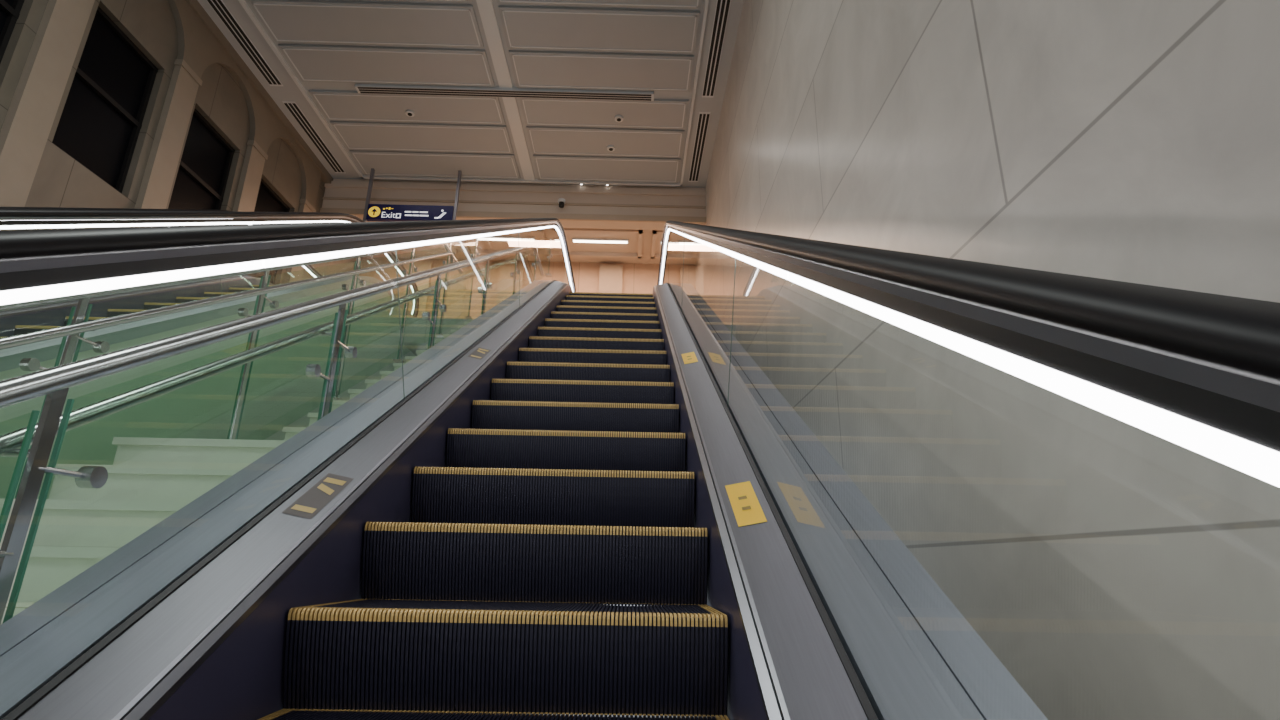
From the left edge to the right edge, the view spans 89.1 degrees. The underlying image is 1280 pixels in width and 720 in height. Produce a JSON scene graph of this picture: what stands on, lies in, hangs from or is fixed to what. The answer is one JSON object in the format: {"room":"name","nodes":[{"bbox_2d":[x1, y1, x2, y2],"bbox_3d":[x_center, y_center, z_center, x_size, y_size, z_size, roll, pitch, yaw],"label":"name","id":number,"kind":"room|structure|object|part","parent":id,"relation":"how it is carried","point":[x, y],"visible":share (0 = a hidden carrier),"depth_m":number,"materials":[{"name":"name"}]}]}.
{"room":"subway station escalator","nodes":[
{"label":"subway station escalator","id":0,"kind":"room"},
{"bbox_2d":[0,0,361,284],"bbox_3d":[-6.143,-1.478,3.968,0.350,9.400,20.900,1,-18,-1],"label":"wall","id":1,"kind":"structure","parent":0,"point":[60,180],"depth_m":7.88,"materials":[{"name":"paint"}]},
{"bbox_2d":[0,0,24,62],"bbox_3d":[-6.063,-3.437,5.798,0.070,1.840,1.050,1,-18,-1],"label":"window","id":2,"kind":"structure","parent":1,"relation":"in","point":[10,10],"depth_m":6.22,"materials":[{"name":"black glass"}]},
{"bbox_2d":[52,6,157,192],"bbox_3d":[-6.093,-2.935,7.391,0.070,1.840,1.050,1,-18,-1],"label":"window","id":3,"kind":"structure","parent":1,"relation":"in","point":[99,126],"depth_m":7.44,"materials":[{"name":"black glass"}]},
{"bbox_2d":[0,0,332,282],"bbox_3d":[-5.857,-3.361,3.047,0.120,5.950,18.000,1,-18,-1],"label":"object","id":4,"kind":"structure","parent":1,"relation":"attached to","point":[27,125],"depth_m":8.15,"materials":[{"name":"stone"}]},
{"bbox_2d":[167,108,234,226],"bbox_3d":[-6.123,-2.433,8.983,0.070,1.840,1.050,1,-18,-1],"label":"window","id":5,"kind":"structure","parent":1,"relation":"in","point":[206,160],"depth_m":9.09,"materials":[{"name":"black glass"}]},
{"bbox_2d":[247,178,289,283],"bbox_3d":[-6.153,-1.932,10.576,0.070,1.840,1.050,1,-18,-1],"label":"window","id":6,"kind":"structure","parent":1,"relation":"in","point":[268,200],"depth_m":10.76,"materials":[{"name":"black glass"}]},
{"bbox_2d":[198,351,393,439],"bbox_3d":[-3.080,0.969,3.491,0.060,4.548,9.890,1,-18,-1],"label":"wall","id":7,"kind":"structure","parent":0,"point":[268,422],"depth_m":5.83,"materials":[{"name":"paint"}]},
{"bbox_2d":[197,0,743,187],"bbox_3d":[-2.243,-5.762,5.391,7.900,0.243,20.900,1,-18,-1],"label":"ceiling","id":8,"kind":"structure","parent":0,"point":[331,46],"depth_m":9.80,"materials":[{"name":"paint"}]},
{"bbox_2d":[405,110,414,116],"bbox_3d":[-3.730,-4.020,10.549,0.147,0.046,0.150,1,-18,-1],"label":"smoke detector","id":9,"kind":"object","parent":8,"relation":"attached to","point":[410,113],"depth_m":10.56,"materials":[{"name":"white plastic"}]},
{"bbox_2d":[363,168,461,221],"bbox_3d":[-4.186,-3.006,11.982,1.670,1.200,0.085,1,-18,-1],"label":"exit sign","id":10,"kind":"object","parent":8,"relation":"hanging from","point":[372,212],"visible":0.95,"depth_m":11.85,"materials":[{"name":"blue"}]},
{"bbox_3d":[-4.192,-2.677,11.880,1.550,0.310,0.080,1,-18,-1],"label":"sign panel","id":11,"kind":"part","parent":10,"relation":"part of","materials":[{"name":"blue"}]},
{"bbox_2d":[207,0,730,181],"bbox_3d":[-2.234,-5.158,6.921,6.880,0.074,20.800,1,-18,-1],"label":"vents","id":12,"kind":"object","parent":8,"relation":"in","point":[722,6],"depth_m":10.03,"materials":[{"name":"black metal"}]},
{"bbox_2d":[238,0,708,186],"bbox_3d":[-2.098,-6.112,3.931,6.160,0.050,17.900,1,-18,-1],"label":"ribs","id":13,"kind":"object","parent":8,"relation":"attached to","point":[486,8],"depth_m":10.50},
{"bbox_2d":[607,145,614,151],"bbox_3d":[-0.505,-3.712,11.347,0.124,0.046,0.173,1,-18,-1],"label":"smoke detector","id":14,"kind":"object","parent":8,"relation":"attached to","point":[610,148],"depth_m":11.35,"materials":[{"name":"white plastic"}]},
{"bbox_2d":[615,115,622,121],"bbox_3d":[-0.342,-3.950,10.581,0.115,0.046,0.152,1,-18,-1],"label":"smoke detector","id":15,"kind":"object","parent":8,"relation":"attached to","point":[618,118],"depth_m":10.59,"materials":[{"name":"white plastic"}]},
{"bbox_2d":[332,222,662,263],"bbox_3d":[-2.415,-2.392,13.764,7.300,0.280,2.300,1,-18,-1],"label":"ceiling","id":16,"kind":"structure","parent":0,"point":[643,246],"depth_m":13.65,"materials":[{"name":"paint"}]},
{"bbox_2d":[478,236,535,240],"bbox_3d":[-2.706,-2.488,13.194,1.167,0.050,0.193,1,-18,-1],"label":"ceiling light","id":17,"kind":"object","parent":16,"relation":"attached to","point":[496,238],"depth_m":13.20,"materials":[{"name":"white plastic"}]},
{"bbox_2d":[572,238,627,243],"bbox_3d":[-0.813,-2.448,13.217,1.119,0.050,0.194,1,-18,-1],"label":"ceiling light","id":18,"kind":"object","parent":16,"relation":"attached to","point":[579,240],"depth_m":13.22,"materials":[{"name":"white plastic"}]},
{"bbox_2d":[360,257,658,318],"bbox_3d":[-2.457,-0.538,14.007,7.300,3.272,0.720,1,-18,-1],"label":"wall","id":19,"kind":"structure","parent":0,"point":[622,278],"depth_m":14.10,"materials":[{"name":"paint"}]},
{"bbox_2d":[403,317,735,355],"bbox_3d":[-2.444,0.460,11.145,7.300,0.348,5.580,1,-18,-1],"label":"floor","id":20,"kind":"structure","parent":0,"point":[416,335],"depth_m":8.50,"materials":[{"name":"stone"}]},
{"bbox_2d":[522,713,710,717],"bbox_3d":[-2.449,3.180,2.570,8.000,0.200,20.900,1,-18,-1],"label":"floor","id":21,"kind":"structure","parent":0,"point":[522,713],"depth_m":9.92,"materials":[{"name":"metal"}]},
{"bbox_2d":[0,207,418,498],"bbox_3d":[-3.852,0.182,2.283,1.675,6.798,14.440,1,-18,-1],"label":"escalator","id":22,"kind":"object","parent":21,"relation":"on","point":[191,410],"visible":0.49,"depth_m":4.56,"materials":[{"name":"black"}]},
{"bbox_3d":[-4.340,0.314,2.232,0.009,5.638,12.640,1,-18,-1],"label":"skirt panel","id":23,"kind":"part","parent":22,"relation":"part of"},
{"bbox_3d":[-4.477,-0.266,2.412,0.088,5.886,13.274,1,-18,-1],"label":"handrail","id":24,"kind":"part","parent":22,"relation":"part of","materials":[{"name":"rubber"}]},
{"bbox_3d":[-3.212,-0.239,2.427,0.088,5.886,13.274,1,-18,-1],"label":"handrail","id":25,"kind":"part","parent":22,"relation":"part of","materials":[{"name":"rubber"}]},
{"bbox_2d":[0,322,469,624],"bbox_3d":[-1.681,0.588,3.118,1.002,5.098,9.681,1,-18,-1],"label":"staircase","id":26,"kind":"structure","parent":21,"relation":"on","point":[149,480],"depth_m":2.38,"materials":[{"name":"beige stone"}]},
{"bbox_2d":[0,238,480,498],"bbox_3d":[-2.207,-0.052,3.506,0.129,6.473,9.873,1,-18,-1],"label":"stair railing","id":27,"kind":"object","parent":26,"relation":"attached to","point":[78,326],"visible":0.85,"depth_m":3.41,"materials":[{"name":"silver metal"}]},
{"bbox_2d":[0,242,545,623],"bbox_3d":[-1.226,-0.340,3.615,0.129,5.827,9.873,1,-18,-1],"label":"stair railing","id":28,"kind":"object","parent":26,"relation":"attached to","point":[55,382],"visible":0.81,"depth_m":1.50,"materials":[{"name":"silver metal"}]},
{"bbox_2d":[0,218,1279,719],"bbox_3d":[-0.262,0.258,2.326,1.725,6.798,14.440,1,-18,-1],"label":"escalator","id":29,"kind":"object","parent":21,"relation":"on","point":[457,538],"visible":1,"depth_m":1.40,"materials":[{"name":"black"}]},
{"bbox_3d":[-0.912,-0.190,2.455,0.088,5.886,13.274,1,-18,-1],"label":"handrail","id":30,"kind":"part","parent":29,"relation":"part of","materials":[{"name":"rubber"}]},
{"bbox_3d":[-0.774,0.390,2.275,0.009,5.638,12.640,1,-18,-1],"label":"skirt panel","id":31,"kind":"part","parent":29,"relation":"part of","materials":[{"name":"grey metal"}]},
{"bbox_3d":[-0.913,-0.123,2.434,0.001,5.869,13.117,1,-18,-1],"label":"glass panel","id":32,"kind":"part","parent":29,"relation":"part of","materials":[{"name":"clear glass"}]},
{"bbox_3d":[0.352,-0.097,2.449,0.001,5.869,13.117,1,-18,-1],"label":"glass panel","id":33,"kind":"part","parent":29,"relation":"part of","materials":[{"name":"clear glass"}]},
{"bbox_3d":[0.195,0.410,2.286,0.009,5.638,12.640,1,-18,-1],"label":"skirt panel","id":34,"kind":"part","parent":29,"relation":"part of","materials":[{"name":"grey metal"}]},
{"bbox_3d":[0.353,-0.163,2.470,0.088,5.886,13.274,1,-18,-1],"label":"handrail","id":35,"kind":"part","parent":29,"relation":"part of","materials":[{"name":"rubber"}]},
{"bbox_2d":[705,0,1279,719],"bbox_3d":[1.480,-1.316,4.060,0.300,9.400,20.900,1,-18,-1],"label":"wall","id":36,"kind":"structure","parent":0,"point":[1115,569],"depth_m":2.19,"materials":[{"name":"stone"}]},
{"bbox_2d":[320,179,705,229],"bbox_3d":[-2.388,-3.010,12.569,7.300,0.780,0.350,1,-18,-1],"label":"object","id":37,"kind":"structure","parent":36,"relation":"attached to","point":[585,206],"depth_m":12.45,"materials":[{"name":"paint"}]},
{"bbox_2d":[558,198,565,207],"bbox_3d":[-1.485,-2.971,12.343,0.140,0.160,0.190,1,-18,-1],"label":"dome camera","id":38,"kind":"object","parent":37,"relation":"attached to","point":[561,201],"visible":1,"depth_m":12.28,"materials":[{"name":"white"}]}
]}

